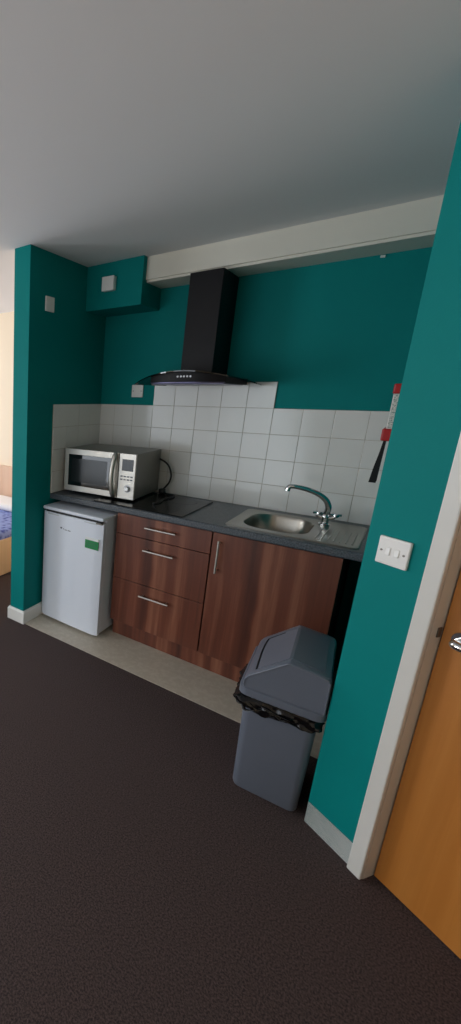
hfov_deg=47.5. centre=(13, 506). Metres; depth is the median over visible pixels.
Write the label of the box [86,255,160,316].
wall
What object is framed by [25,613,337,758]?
floor
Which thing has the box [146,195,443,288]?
ceiling beam
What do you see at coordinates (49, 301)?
plate
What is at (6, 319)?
wall
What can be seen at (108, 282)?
socket
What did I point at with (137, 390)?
fused spur
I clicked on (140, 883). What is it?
floor
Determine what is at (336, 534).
sink
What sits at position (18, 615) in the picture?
baseboard
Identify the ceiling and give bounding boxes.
[0,0,460,312]
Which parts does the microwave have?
door glass, door, door handle, control panel, power cord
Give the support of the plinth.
on the floor at (213, 691)
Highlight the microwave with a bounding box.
[64,443,174,503]
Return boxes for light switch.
[375,535,412,570]
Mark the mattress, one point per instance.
(5, 516)
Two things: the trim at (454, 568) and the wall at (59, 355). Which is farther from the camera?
the wall at (59, 355)
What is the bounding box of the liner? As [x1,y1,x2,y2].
[233,664,324,733]
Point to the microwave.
(114, 471)
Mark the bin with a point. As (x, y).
(291, 670)
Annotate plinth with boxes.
[112,619,241,681]
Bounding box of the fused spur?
[131,385,143,396]
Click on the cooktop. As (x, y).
(177, 506)
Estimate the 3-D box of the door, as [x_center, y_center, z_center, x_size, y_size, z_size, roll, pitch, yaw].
[1.327,0.367,0.872,0.102,2.002,0.766,-4,15,-16]
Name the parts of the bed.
headboard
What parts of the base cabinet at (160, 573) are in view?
handle, drawer, handle, handle, drawer, drawer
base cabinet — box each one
[110,512,213,650]
[198,532,349,668]
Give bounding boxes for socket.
[102,275,115,291]
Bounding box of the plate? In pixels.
[45,296,54,312]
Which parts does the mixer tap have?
spout, tap handle, tap handle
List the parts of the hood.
steel trim, motor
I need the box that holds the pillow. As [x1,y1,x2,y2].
[0,495,11,511]
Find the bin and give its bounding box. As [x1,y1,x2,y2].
[233,625,336,810]
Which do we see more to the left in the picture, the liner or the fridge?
the fridge
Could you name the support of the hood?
attached to the wall at (337, 335)
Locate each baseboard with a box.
[8,602,41,623]
[304,801,351,862]
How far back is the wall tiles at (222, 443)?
2.67 m
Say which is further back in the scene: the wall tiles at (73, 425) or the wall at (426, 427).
the wall tiles at (73, 425)
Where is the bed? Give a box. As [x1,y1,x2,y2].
[0,465,11,575]
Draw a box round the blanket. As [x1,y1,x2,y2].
[368,383,401,482]
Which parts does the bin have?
bin lid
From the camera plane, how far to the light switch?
1.30 m
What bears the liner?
in the bin
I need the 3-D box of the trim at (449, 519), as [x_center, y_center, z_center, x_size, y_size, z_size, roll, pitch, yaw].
[1.288,0.340,0.851,0.016,2.075,0.858,-4,15,-16]
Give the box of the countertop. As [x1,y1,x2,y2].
[50,489,369,561]
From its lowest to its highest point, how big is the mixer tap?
0.210 m
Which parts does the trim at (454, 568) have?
strike plate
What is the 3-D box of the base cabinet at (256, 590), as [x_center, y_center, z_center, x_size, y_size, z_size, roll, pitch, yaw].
[1.463,0.499,2.454,0.571,0.740,0.586,13,19,40]
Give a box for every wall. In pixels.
[0,311,13,465]
[11,244,105,610]
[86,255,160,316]
[101,247,431,669]
[305,122,460,861]
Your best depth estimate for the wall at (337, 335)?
2.42 m
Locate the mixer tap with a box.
[285,484,341,525]
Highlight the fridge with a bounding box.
[42,501,117,635]
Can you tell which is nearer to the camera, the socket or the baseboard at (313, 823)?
the baseboard at (313, 823)
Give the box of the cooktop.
[94,492,212,517]
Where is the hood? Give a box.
[135,268,261,385]
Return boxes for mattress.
[0,509,11,539]
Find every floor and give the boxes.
[0,572,460,1023]
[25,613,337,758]
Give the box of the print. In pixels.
[387,394,398,427]
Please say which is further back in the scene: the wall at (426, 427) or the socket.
the socket
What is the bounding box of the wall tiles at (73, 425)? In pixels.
[50,404,100,492]
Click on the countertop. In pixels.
(213, 517)
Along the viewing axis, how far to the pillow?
4.53 m
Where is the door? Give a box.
[374,571,460,958]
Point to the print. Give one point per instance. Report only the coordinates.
(396, 396)
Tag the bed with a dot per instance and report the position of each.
(5, 471)
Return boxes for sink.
[225,509,366,549]
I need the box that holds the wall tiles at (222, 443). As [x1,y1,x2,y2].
[99,382,389,524]
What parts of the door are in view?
handle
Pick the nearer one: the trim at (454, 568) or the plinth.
the trim at (454, 568)
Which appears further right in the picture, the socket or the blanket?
the blanket
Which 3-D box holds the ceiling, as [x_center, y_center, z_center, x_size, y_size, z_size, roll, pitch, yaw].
[-0.878,-1.384,1.782,6.270,0.100,5.500,13,19,40]
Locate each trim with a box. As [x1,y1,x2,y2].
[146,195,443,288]
[347,433,460,879]
[362,523,460,878]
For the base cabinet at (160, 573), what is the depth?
2.62 m

